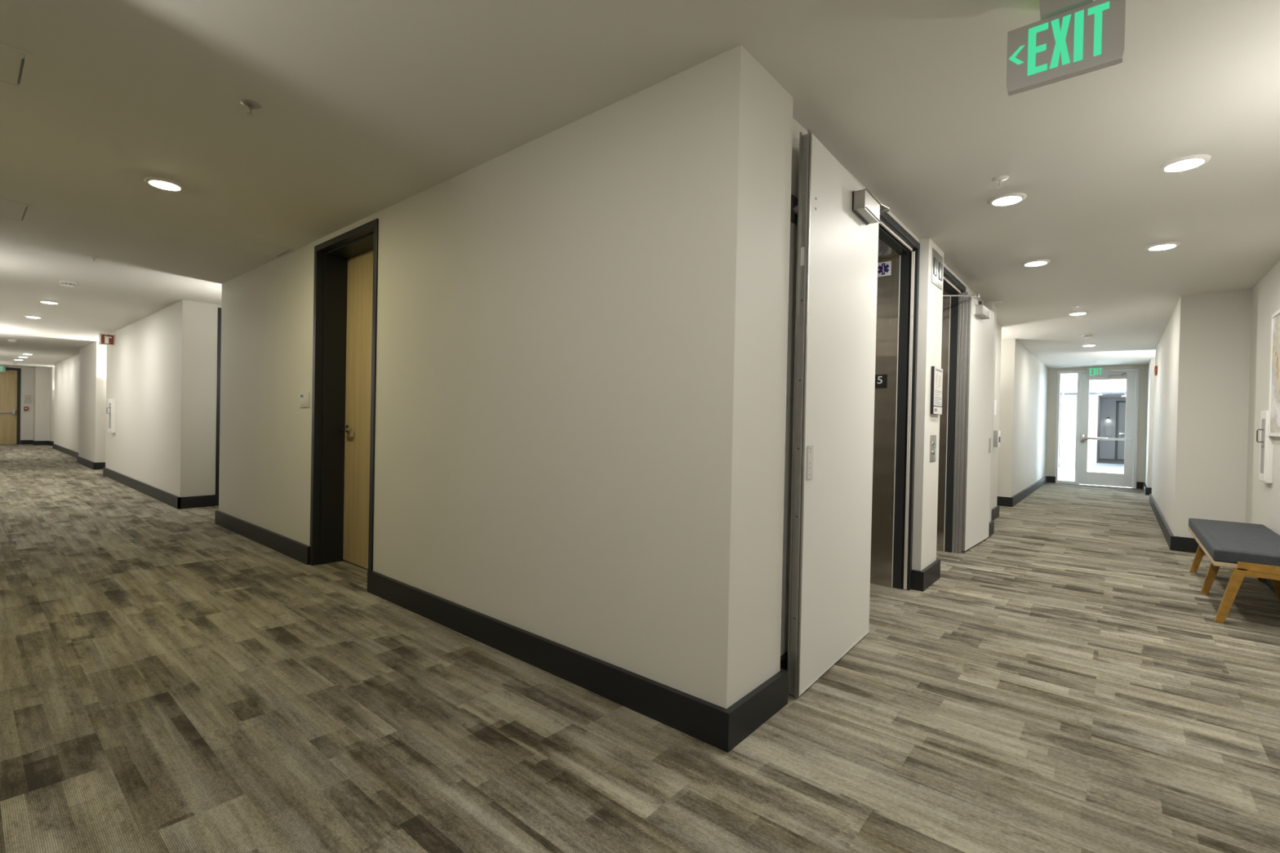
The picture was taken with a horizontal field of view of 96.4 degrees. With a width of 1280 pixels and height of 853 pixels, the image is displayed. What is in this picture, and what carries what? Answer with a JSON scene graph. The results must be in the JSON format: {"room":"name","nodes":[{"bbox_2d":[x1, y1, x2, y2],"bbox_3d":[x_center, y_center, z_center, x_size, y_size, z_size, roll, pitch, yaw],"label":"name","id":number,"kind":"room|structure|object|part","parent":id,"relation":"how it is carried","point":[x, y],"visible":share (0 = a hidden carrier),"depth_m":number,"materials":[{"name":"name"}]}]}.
{"room":"building corridor","nodes":[
{"label":"building corridor","id":0,"kind":"room"},
{"bbox_2d":[0,341,106,462],"bbox_3d":[-16.245,-0.567,15.319,12.800,2.600,3.200,2,1,40],"label":"wall","id":1,"kind":"structure","parent":0,"point":[68,409],"depth_m":15.09,"materials":[{"name":"white paint"}]},
{"bbox_2d":[0,367,21,444],"bbox_3d":[-21.224,-0.681,18.860,0.175,2.560,1.115,2,1,40],"label":"door","id":2,"kind":"structure","parent":1,"relation":"in","point":[10,380],"depth_m":19.11,"materials":[{"name":"beige wood"}]},
{"bbox_2d":[23,406,28,410],"bbox_3d":[-20.730,-0.606,19.340,0.062,0.129,0.100,2,1,40],"label":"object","id":3,"kind":"object","parent":1,"relation":"attached to","point":[25,408],"visible":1,"depth_m":19.32,"materials":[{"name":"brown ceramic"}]},
{"bbox_2d":[23,395,32,404],"bbox_3d":[-20.718,-0.914,19.388,0.006,0.307,0.207,2,1,40],"label":"map","id":4,"kind":"object","parent":1,"relation":"attached to","point":[28,399],"visible":1,"depth_m":19.39,"materials":[{"name":"grey paper"}]},
{"bbox_2d":[20,440,53,445],"bbox_3d":[-19.916,0.552,19.172,1.888,0.143,0.579,1,1,3],"label":"baseboard","id":5,"kind":"structure","parent":1,"relation":"attached to","point":[22,442],"depth_m":19.18,"materials":[{"name":"black rubber"}]},
{"bbox_2d":[52,443,105,470],"bbox_3d":[-14.358,0.704,14.948,9.426,0.143,0.936,2,1,40],"label":"baseboard","id":6,"kind":"structure","parent":1,"relation":"attached to","point":[85,462],"depth_m":12.76,"materials":[{"name":"black rubber"}]},
{"bbox_2d":[214,510,310,564],"bbox_3d":[-3.310,1.014,5.796,2.539,0.143,1.026,2,1,40],"label":"baseboard","id":7,"kind":"structure","parent":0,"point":[296,550],"depth_m":5.20,"materials":[{"name":"black rubber"}]},
{"bbox_2d":[105,44,793,708],"bbox_3d":[-4.961,-0.262,7.307,14.800,2.600,1.237,2,1,40],"label":"wall","id":8,"kind":"structure","parent":0,"point":[582,332],"depth_m":2.68,"materials":[{"name":"white paint"}]},
{"bbox_2d":[98,333,114,345],"bbox_3d":[-9.408,-1.534,10.098,0.062,0.196,0.193,2,1,40],"label":"sign","id":9,"kind":"object","parent":8,"relation":"attached to","point":[104,339],"visible":1,"depth_m":10.08,"materials":[{"name":"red plastic"}]},
{"bbox_2d":[106,398,115,432],"bbox_3d":[-9.329,-0.192,10.082,0.396,0.594,0.104,2,1,40],"label":"fire extinguisher cabinet","id":10,"kind":"object","parent":8,"relation":"attached to","point":[111,407],"visible":1,"depth_m":9.99,"materials":[{"name":"white plastic"}]},
{"bbox_3d":[-9.333,-0.192,10.085,0.365,0.566,0.005,2,1,40],"label":"door panel","id":11,"kind":"part","parent":10,"relation":"part of","materials":[{"name":"white plastic"}]},
{"bbox_2d":[102,467,215,509],"bbox_3d":[-7.547,0.896,9.244,5.552,0.143,0.963,2,1,40],"label":"baseboard","id":12,"kind":"structure","parent":8,"relation":"attached to","point":[177,502],"depth_m":7.61,"materials":[{"name":"black rubber"}]},
{"bbox_2d":[215,307,221,506],"bbox_3d":[-5.257,-0.251,7.646,0.012,2.560,0.655,2,1,40],"label":"door","id":13,"kind":"structure","parent":8,"relation":"in","point":[219,331],"depth_m":7.40,"materials":[{"name":"grey metal"}]},
{"bbox_2d":[299,392,309,407],"bbox_3d":[-2.754,-0.218,4.702,0.183,0.122,0.009,2,1,40],"label":"number plate","id":14,"kind":"object","parent":8,"relation":"attached to","point":[304,397],"visible":1,"depth_m":4.69,"materials":[{"name":"grey plastic"}]},
{"bbox_2d":[309,218,378,571],"bbox_3d":[-2.127,-0.153,4.366,1.061,2.552,0.300,2,1,40],"label":"door","id":15,"kind":"structure","parent":8,"relation":"in","point":[345,281],"depth_m":4.60,"materials":[{"name":"beige wood"}]},
{"bbox_3d":[-2.377,0.020,4.619,0.128,0.024,0.050,2,1,40],"label":"lever","id":16,"kind":"part","parent":15,"relation":"part of","materials":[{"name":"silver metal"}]},
{"bbox_2d":[367,570,788,752],"bbox_3d":[-0.271,1.096,3.611,2.858,0.143,1.566,2,1,40],"label":"baseboard","id":17,"kind":"structure","parent":8,"relation":"attached to","point":[723,729],"depth_m":2.48,"materials":[{"name":"black paint"}]},
{"bbox_2d":[0,444,1279,852],"bbox_3d":[-0.209,1.068,20.223,31.200,0.100,33.500,2,1,40],"label":"floor","id":18,"kind":"structure","parent":0,"point":[173,680],"depth_m":2.34,"materials":[{"name":"grey wood"}]},
{"bbox_2d":[1188,518,1279,623],"bbox_3d":[4.400,1.026,4.185,0.460,0.464,1.738,2,1,40],"label":"bench","id":19,"kind":"object","parent":18,"relation":"on","point":[1252,550],"visible":1,"depth_m":3.83,"materials":[{"name":"grey fabric"}]},
{"bbox_3d":[4.811,1.080,4.910,0.136,0.360,0.032,2,1,40],"label":"leg","id":20,"kind":"part","parent":19,"relation":"part of","materials":[{"name":"brown wood"}]},
{"bbox_3d":[4.270,1.075,4.261,0.136,0.360,0.032,2,1,40],"label":"leg","id":21,"kind":"part","parent":19,"relation":"part of","materials":[{"name":"brown wood"}]},
{"bbox_3d":[3.739,1.070,3.625,0.136,0.360,0.032,2,1,40],"label":"leg","id":22,"kind":"part","parent":19,"relation":"part of","materials":[{"name":"brown wood"}]},
{"bbox_2d":[1188,518,1279,566],"bbox_3d":[4.403,0.835,4.190,0.449,0.079,1.730,2,1,40],"label":"cushion","id":23,"kind":"object","parent":19,"relation":"on","point":[1225,544],"depth_m":3.94,"materials":[{"name":"grey fabric"}]},
{"bbox_3d":[3.860,0.876,3.526,0.255,0.050,0.032,2,1,40],"label":"cross rail","id":24,"kind":"part","parent":19,"relation":"part of","materials":[{"name":"brown wood"}]},
{"bbox_3d":[5.046,1.087,4.713,0.143,0.360,0.032,2,1,40],"label":"leg","id":25,"kind":"part","parent":19,"relation":"part of","materials":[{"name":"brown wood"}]},
{"bbox_3d":[3.857,0.916,3.528,0.230,0.038,0.028,2,1,40],"label":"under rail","id":26,"kind":"part","parent":19,"relation":"part of","materials":[{"name":"brown wood"}]},
{"bbox_3d":[4.505,1.082,4.065,0.143,0.360,0.032,2,1,40],"label":"leg","id":27,"kind":"part","parent":19,"relation":"part of","materials":[{"name":"brown wood"}]},
{"bbox_2d":[0,0,1279,398],"bbox_3d":[-0.153,-1.641,20.198,31.200,0.120,33.500,2,1,40],"label":"ceiling","id":28,"kind":"structure","parent":0,"point":[368,107],"depth_m":2.73,"materials":[{"name":"white paint"}]},
{"bbox_2d":[0,365,5,372],"bbox_3d":[-21.057,-1.893,18.802,0.030,0.198,0.305,2,1,40],"label":"exit sign","id":29,"kind":"object","parent":28,"relation":"hanging from","point":[2,369],"visible":1,"depth_m":18.86,"materials":[{"name":"green plastic"}]},
{"bbox_2d":[7,338,17,342],"bbox_3d":[-12.707,-1.735,11.598,0.140,0.050,0.140,2,1,40],"label":"smoke detector","id":30,"kind":"object","parent":28,"relation":"attached to","point":[8,340],"visible":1,"depth_m":11.56,"materials":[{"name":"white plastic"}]},
{"bbox_2d":[0,198,33,222],"bbox_3d":[-4.540,-1.520,3.883,0.560,0.005,0.550,2,1,40],"label":"access panel","id":31,"kind":"object","parent":28,"relation":"attached to","point":[9,209],"visible":1,"depth_m":4.02,"materials":[{"name":"white paint"}]},
{"bbox_2d":[0,42,34,90],"bbox_3d":[-2.664,-1.467,2.223,0.390,0.005,0.405,2,1,40],"label":"access panel","id":32,"kind":"object","parent":28,"relation":"attached to","point":[15,70],"visible":1,"depth_m":2.33,"materials":[{"name":"white paint"}]},
{"bbox_3d":[-2.664,-1.468,2.223,0.338,0.003,0.353,2,1,40],"label":"panel door","id":33,"kind":"part","parent":32,"relation":"part of","materials":[{"name":"white paint"}]},
{"bbox_2d":[23,315,42,318],"bbox_3d":[-9.169,-1.653,8.656,0.202,0.023,0.202,2,1,40],"label":"recessed light","id":34,"kind":"object","parent":28,"relation":"in","point":[27,316],"visible":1,"depth_m":8.61,"materials":[{"name":"white plastic"}]},
{"bbox_2d":[38,300,59,304],"bbox_3d":[-7.674,-1.611,7.439,0.202,0.023,0.202,2,1,40],"label":"recessed light","id":35,"kind":"object","parent":28,"relation":"in","point":[42,301],"visible":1,"depth_m":7.40,"materials":[{"name":"white plastic"}]},
{"bbox_2d":[58,280,76,287],"bbox_3d":[-6.262,-1.555,6.266,0.140,0.050,0.140,2,1,40],"label":"smoke detector","id":36,"kind":"object","parent":28,"relation":"attached to","point":[65,283],"visible":1,"depth_m":6.23,"materials":[{"name":"white plastic"}]},
{"bbox_2d":[88,255,99,262],"bbox_3d":[-4.972,-1.519,5.215,0.082,0.049,0.082,2,1,40],"label":"sprinkler","id":37,"kind":"object","parent":28,"relation":"attached to","point":[91,256],"visible":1,"depth_m":5.21,"materials":[{"name":"white metal"}]},
{"bbox_2d":[143,176,185,191],"bbox_3d":[-2.906,-1.477,3.502,0.202,0.023,0.202,2,1,40],"label":"recessed light","id":38,"kind":"object","parent":28,"relation":"in","point":[157,182],"visible":1,"depth_m":3.47,"materials":[{"name":"white plastic"}]},
{"bbox_2d":[239,98,261,116],"bbox_3d":[-1.755,-1.429,2.581,0.082,0.049,0.082,2,1,40],"label":"sprinkler","id":39,"kind":"object","parent":28,"relation":"attached to","point":[251,104],"visible":1,"depth_m":2.57,"materials":[{"name":"silver metal"}]},
{"bbox_2d":[224,237,296,257],"bbox_3d":[-3.195,-1.502,4.824,0.420,0.005,0.397,2,1,40],"label":"access panel","id":40,"kind":"object","parent":28,"relation":"attached to","point":[244,244],"visible":1,"depth_m":4.81,"materials":[{"name":"white paint"}]},
{"bbox_2d":[987,300,1001,303],"bbox_3d":[3.888,-1.362,6.281,0.130,0.020,0.055,2,1,40],"label":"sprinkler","id":41,"kind":"object","parent":28,"relation":"attached to","point":[1000,301],"visible":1,"depth_m":6.27,"materials":[{"name":"white metal"}]},
{"bbox_2d":[991,175,1008,188],"bbox_3d":[2.007,-1.358,3.192,0.082,0.049,0.082,2,1,40],"label":"sprinkler","id":42,"kind":"object","parent":28,"relation":"attached to","point":[998,179],"visible":1,"depth_m":3.18,"materials":[{"name":"white metal"}]},
{"bbox_2d":[987,192,1026,206],"bbox_3d":[2.227,-1.372,3.475,0.202,0.023,0.202,2,1,40],"label":"recessed light","id":43,"kind":"object","parent":28,"relation":"in","point":[1006,199],"visible":1,"depth_m":3.44,"materials":[{"name":"white plastic"}]},
{"bbox_2d":[1021,258,1050,266],"bbox_3d":[3.306,-1.362,4.784,0.202,0.023,0.202,2,1,40],"label":"recessed light","id":44,"kind":"object","parent":28,"relation":"in","point":[1033,263],"visible":1,"depth_m":4.75,"materials":[{"name":"white plastic"}]},
{"bbox_2d":[1006,0,1125,96],"bbox_3d":[1.356,-1.250,1.834,0.303,0.266,0.067,2,1,40],"label":"exit sign","id":45,"kind":"object","parent":28,"relation":"hanging from","point":[1071,38],"visible":1,"depth_m":1.82,"materials":[{"name":"grey"}]},
{"bbox_3d":[1.354,-1.128,1.837,0.301,0.022,0.030,2,1,40],"label":"rail","id":46,"kind":"part","parent":45,"relation":"part of","materials":[{"name":"grey metal"}]},
{"bbox_2d":[1070,305,1079,311],"bbox_3d":[4.888,-1.328,6.440,0.082,0.049,0.082,2,1,40],"label":"sprinkler","id":47,"kind":"object","parent":28,"relation":"attached to","point":[1073,306],"visible":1,"depth_m":6.43,"materials":[{"name":"white metal"}]},
{"bbox_2d":[1067,311,1088,315],"bbox_3d":[5.205,-1.341,6.809,0.202,0.023,0.202,2,1,40],"label":"recessed light","id":48,"kind":"object","parent":28,"relation":"in","point":[1082,313],"visible":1,"depth_m":6.77,"materials":[{"name":"white plastic"}]},
{"bbox_2d":[1081,333,1093,337],"bbox_3d":[6.509,-1.312,8.333,0.140,0.050,0.140,2,1,40],"label":"smoke detector","id":49,"kind":"object","parent":28,"relation":"attached to","point":[1086,335],"visible":1,"depth_m":8.29,"materials":[{"name":"white plastic"}]},
{"bbox_2d":[1081,344,1096,346],"bbox_3d":[7.325,-1.321,9.343,0.202,0.023,0.202,2,1,40],"label":"recessed light","id":50,"kind":"object","parent":28,"relation":"in","point":[1083,344],"visible":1,"depth_m":9.30,"materials":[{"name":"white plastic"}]},
{"bbox_2d":[1086,366,1105,377],"bbox_3d":[9.918,-1.195,12.454,0.312,0.218,0.067,2,1,40],"label":"exit sign","id":51,"kind":"object","parent":28,"relation":"hanging from","point":[1094,371],"visible":1,"depth_m":12.45,"materials":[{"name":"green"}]},
{"bbox_2d":[1144,241,1180,250],"bbox_3d":[3.913,-1.345,4.290,0.202,0.023,0.202,2,1,40],"label":"recessed light","id":52,"kind":"object","parent":28,"relation":"in","point":[1162,246],"visible":1,"depth_m":4.26,"materials":[{"name":"white plastic"}]},
{"bbox_2d":[1158,154,1211,172],"bbox_3d":[2.816,-1.355,2.963,0.202,0.023,0.202,2,1,40],"label":"recessed light","id":53,"kind":"object","parent":28,"relation":"in","point":[1189,162],"visible":1,"depth_m":2.94,"materials":[{"name":"white plastic"}]},
{"bbox_2d":[780,117,1001,656],"bbox_3d":[2.381,-0.095,5.494,1.200,2.600,6.910,2,1,40],"label":"wall","id":54,"kind":"structure","parent":0,"point":[930,295],"depth_m":4.24,"materials":[{"name":"white paint"}]},
{"bbox_2d":[791,194,798,225],"bbox_3d":[0.722,-0.993,2.626,0.029,0.120,0.080,2,1,40],"label":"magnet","id":55,"kind":"object","parent":54,"relation":"attached to","point":[794,201],"visible":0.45,"depth_m":2.61,"materials":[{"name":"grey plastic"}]},
{"bbox_2d":[870,208,919,590],"bbox_3d":[1.473,-0.079,3.967,0.564,2.566,1.162,2,1,40],"label":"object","id":56,"kind":"object","parent":54,"relation":"attached to","point":[897,293],"visible":0.34,"depth_m":4.27,"materials":[{"name":"grey metal"}]},
{"bbox_2d":[786,128,889,697],"bbox_3d":[1.074,-0.048,2.941,0.136,2.478,1.152,2,1,37],"label":"door","id":57,"kind":"structure","parent":56,"relation":"attached to","point":[838,219],"depth_m":2.75,"materials":[{"name":"off-white paint"},{"name":"zinc"},{"name":"silver paint"}]},
{"bbox_3d":[0.758,0.160,2.555,0.008,0.150,0.062,2,1,38],"label":"strike plate","id":58,"kind":"part","parent":57,"relation":"part of","materials":[{"name":"grey metal"}]},
{"bbox_3d":[1.343,-1.227,3.217,0.109,0.071,0.427,1,1,23],"label":"closer arm","id":59,"kind":"part","parent":57,"relation":"part of","materials":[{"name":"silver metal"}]},
{"bbox_2d":[875,374,887,388],"bbox_3d":[1.823,-0.342,4.346,0.100,0.103,0.004,2,1,40],"label":"number sign","id":60,"kind":"object","parent":56,"relation":"attached to","point":[881,380],"visible":1,"depth_m":4.34,"materials":[{"name":"black plastic"}]},
{"bbox_2d":[877,260,891,276],"bbox_3d":[1.843,-1.192,4.336,0.110,0.107,0.005,2,1,40],"label":"sign","id":61,"kind":"object","parent":56,"relation":"attached to","point":[884,268],"visible":0.98,"depth_m":4.33,"materials":[{"name":"white plastic"}]},
{"bbox_3d":[1.600,-0.071,3.861,0.075,2.550,1.142,2,1,40],"label":"frame","id":62,"kind":"part","parent":56,"relation":"part of","materials":[{"name":"black paint"}]},
{"bbox_3d":[1.911,-0.036,4.274,0.006,2.479,0.004,2,1,40],"label":"edge trim","id":63,"kind":"part","parent":56,"relation":"part of","materials":[{"name":"black metal"}]},
{"bbox_2d":[911,559,940,591],"bbox_3d":[2.208,1.140,4.420,0.088,0.143,0.517,2,1,40],"label":"baseboard","id":64,"kind":"object","parent":54,"relation":"attached to","point":[921,580],"visible":0.93,"depth_m":4.25,"materials":[{"name":"black rubber"}]},
{"bbox_2d":[929,435,936,462],"bbox_3d":[2.266,0.169,4.419,0.012,0.206,0.175,2,1,40],"label":"plate","id":65,"kind":"object","parent":54,"relation":"attached to","point":[933,437],"visible":1,"depth_m":4.40,"materials":[{"name":"silver metal"}]},
{"bbox_2d":[929,366,942,414],"bbox_3d":[2.294,-0.274,4.427,0.026,0.362,0.262,2,1,40],"label":"map","id":66,"kind":"object","parent":54,"relation":"attached to","point":[936,379],"visible":1,"depth_m":4.37,"materials":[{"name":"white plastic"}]},
{"bbox_3d":[2.299,-0.123,4.422,0.004,0.056,0.258,2,1,40],"label":"plate","id":67,"kind":"part","parent":66,"relation":"part of","materials":[{"name":"grey"}]},
{"bbox_2d":[931,248,942,289],"bbox_3d":[2.290,-1.206,4.401,0.013,0.254,0.318,2,1,40],"label":"lantern","id":68,"kind":"object","parent":54,"relation":"attached to","point":[937,260],"visible":1,"depth_m":4.38,"materials":[{"name":"silver metal"}]},
{"bbox_2d":[936,266,968,553],"bbox_3d":[2.538,-0.069,5.243,0.564,2.566,1.179,2,1,40],"label":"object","id":69,"kind":"object","parent":54,"relation":"attached to","point":[955,308],"visible":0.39,"depth_m":5.53,"materials":[{"name":"grey metal"}]},
{"bbox_3d":[2.981,-0.026,5.556,0.006,2.479,0.004,2,1,40],"label":"edge trim","id":70,"kind":"part","parent":69,"relation":"part of","materials":[{"name":"beige"}]},
{"bbox_3d":[2.664,-0.061,5.137,0.075,2.550,1.159,2,1,40],"label":"frame","id":71,"kind":"part","parent":69,"relation":"part of","materials":[{"name":"black paint"}]},
{"bbox_3d":[2.715,-0.066,5.094,0.057,2.562,1.179,2,1,40],"label":"frame","id":72,"kind":"part","parent":69,"relation":"part of","materials":[{"name":"grey metal"}]},
{"bbox_2d":[942,294,994,551],"bbox_3d":[3.121,-0.029,5.445,0.123,2.458,2.151,2,1,42],"label":"door","id":73,"kind":"structure","parent":54,"relation":"in","point":[980,322],"depth_m":5.77,"materials":[{"name":"white paint"}]},
{"bbox_3d":[3.784,0.205,6.197,0.007,0.157,0.062,2,1,42],"label":"strike plate","id":74,"kind":"part","parent":73,"relation":"part of","materials":[{"name":"grey paint"}]},
{"bbox_2d":[987,506,999,537],"bbox_3d":[4.394,1.158,7.305,0.826,0.143,2.202,1,1,12],"label":"baseboard","id":75,"kind":"object","parent":54,"relation":"attached to","point":[995,511],"visible":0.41,"depth_m":7.42,"materials":[{"name":"black paint"}]},
{"bbox_2d":[994,400,996,415],"bbox_3d":[4.706,-0.252,7.586,0.002,0.200,0.180,2,1,40],"label":"notice","id":76,"kind":"object","parent":54,"relation":"attached to","point":[995,401],"visible":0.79,"depth_m":7.59,"materials":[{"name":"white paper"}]},
{"bbox_2d":[993,430,1000,447],"bbox_3d":[4.655,0.161,7.482,0.075,0.215,0.160,2,1,40],"label":"alarm box","id":77,"kind":"object","parent":54,"relation":"attached to","point":[997,434],"visible":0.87,"depth_m":7.42,"materials":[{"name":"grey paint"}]},
{"bbox_2d":[997,338,1048,497],"bbox_3d":[7.075,-0.053,11.396,1.244,2.600,5.532,2,1,40],"label":"wall","id":78,"kind":"structure","parent":0,"point":[1024,379],"depth_m":9.57,"materials":[{"name":"white paint"}]},
{"bbox_2d":[996,475,1055,506],"bbox_3d":[7.247,1.181,11.225,0.920,0.143,5.587,2,1,42],"label":"baseboard","id":79,"kind":"structure","parent":78,"relation":"attached to","point":[1012,501],"depth_m":9.84,"materials":[{"name":"black rubber"}]},
{"bbox_2d":[1062,394,1098,462],"bbox_3d":[16.353,0.039,22.234,2.200,2.600,0.400,2,1,40],"label":"wall","id":80,"kind":"structure","parent":0,"point":[1069,401],"depth_m":21.81,"materials":[{"name":"white paint"}]},
{"bbox_2d":[1060,385,1126,392],"bbox_3d":[14.595,0.044,17.709,5.300,2.600,0.200,2,1,40],"label":"wall","id":81,"kind":"structure","parent":0,"point":[1114,388],"depth_m":17.83,"materials":[{"name":"white paint"}]},
{"bbox_2d":[1057,391,1125,467],"bbox_3d":[14.570,0.143,17.729,2.560,2.400,0.260,2,1,40],"label":"door frame","id":82,"kind":"object","parent":81,"relation":"attached to","point":[1106,393],"visible":0.31,"depth_m":18.29,"materials":[{"name":"grey metal"}]},
{"bbox_2d":[1058,393,1066,468],"bbox_3d":[13.272,0.135,17.975,0.141,2.326,0.997,2,1,36],"label":"door","id":83,"kind":"structure","parent":82,"relation":"attached to","point":[1063,424],"depth_m":17.62,"materials":[{"name":"white glass"}]},
{"bbox_2d":[1045,364,1147,482],"bbox_3d":[10.033,-0.003,12.634,2.200,2.600,0.160,2,1,40],"label":"wall","id":84,"kind":"structure","parent":0,"point":[1052,373],"depth_m":12.45,"materials":[{"name":"white paint"}]},
{"bbox_2d":[1054,368,1139,488],"bbox_3d":[9.954,0.029,12.518,1.404,2.535,0.337,2,1,40],"label":"door","id":85,"kind":"structure","parent":84,"relation":"in","point":[1127,479],"depth_m":12.48,"materials":[{"name":"silver metal"}]},
{"bbox_2d":[1096,395,1101,462],"bbox_3d":[18.581,0.075,23.304,0.150,2.600,4.100,2,1,40],"label":"wall","id":86,"kind":"structure","parent":0,"point":[1100,398],"depth_m":23.15,"materials":[{"name":"grey paint"}]},
{"bbox_2d":[1099,398,1125,459],"bbox_3d":[18.329,0.094,20.584,3.250,2.600,9.000,2,1,40],"label":"wall","id":87,"kind":"structure","parent":0,"point":[1108,408],"depth_m":24.66,"materials":[{"name":"grey paint"}]},
{"bbox_2d":[1105,426,1111,435],"bbox_3d":[20.127,0.170,24.612,0.220,0.390,0.110,2,1,40],"label":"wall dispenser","id":88,"kind":"object","parent":87,"relation":"attached to","point":[1108,428],"visible":1,"depth_m":24.59,"materials":[{"name":"grey"}]},
{"bbox_2d":[1114,400,1125,459],"bbox_3d":[20.771,0.162,24.159,1.100,2.500,0.180,2,1,40],"label":"door","id":89,"kind":"structure","parent":87,"relation":"in","point":[1120,405],"depth_m":24.40,"materials":[{"name":"grey metal"}]},
{"bbox_2d":[1144,260,1279,537],"bbox_3d":[5.679,-0.026,5.352,0.953,2.600,16.600,2,1,40],"label":"wall","id":90,"kind":"structure","parent":0,"point":[1207,396],"depth_m":5.68,"materials":[{"name":"white paint"}]},
{"bbox_2d":[1136,481,1151,495],"bbox_3d":[10.374,1.245,11.274,0.779,0.143,1.534,2,1,36],"label":"baseboard","id":91,"kind":"structure","parent":90,"relation":"attached to","point":[1147,491],"depth_m":11.48,"materials":[{"name":"black rubber"}]},
{"bbox_2d":[1153,365,1157,375],"bbox_3d":[8.282,-0.898,9.204,0.045,0.140,0.200,2,1,40],"label":"fire alarm strobe","id":92,"kind":"object","parent":90,"relation":"attached to","point":[1155,370],"visible":1,"depth_m":9.13,"materials":[{"name":"red plastic"}]},
{"bbox_2d":[1149,493,1277,595],"bbox_3d":[4.730,1.192,4.426,0.769,0.143,13.376,2,1,40],"label":"baseboard","id":93,"kind":"structure","parent":90,"relation":"attached to","point":[1175,543],"depth_m":5.84,"materials":[{"name":"black rubber"}]},
{"bbox_2d":[1256,410,1273,483],"bbox_3d":[5.165,0.164,4.751,0.082,0.590,0.270,2,1,40],"label":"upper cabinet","id":94,"kind":"object","parent":90,"relation":"attached to","point":[1266,442],"visible":0.97,"depth_m":4.66,"materials":[{"name":"white metal"}]},
{"bbox_3d":[5.132,0.077,4.740,0.042,0.111,0.009,2,1,40],"label":"pull handle","id":95,"kind":"part","parent":94,"relation":"part of","materials":[{"name":"grey plastic"}]},
{"bbox_3d":[5.168,0.164,4.752,0.004,0.566,0.252,2,1,40],"label":"door panel","id":96,"kind":"part","parent":94,"relation":"part of","materials":[{"name":"white plastic"}]},
{"bbox_2d":[1267,308,1279,436],"bbox_3d":[4.607,-0.415,4.027,0.032,0.978,1.546,2,1,40],"label":"framed picture","id":97,"kind":"object","parent":90,"relation":"attached to","point":[1273,424],"visible":1,"depth_m":4.51,"materials":[{"name":"white paper"}]}
]}

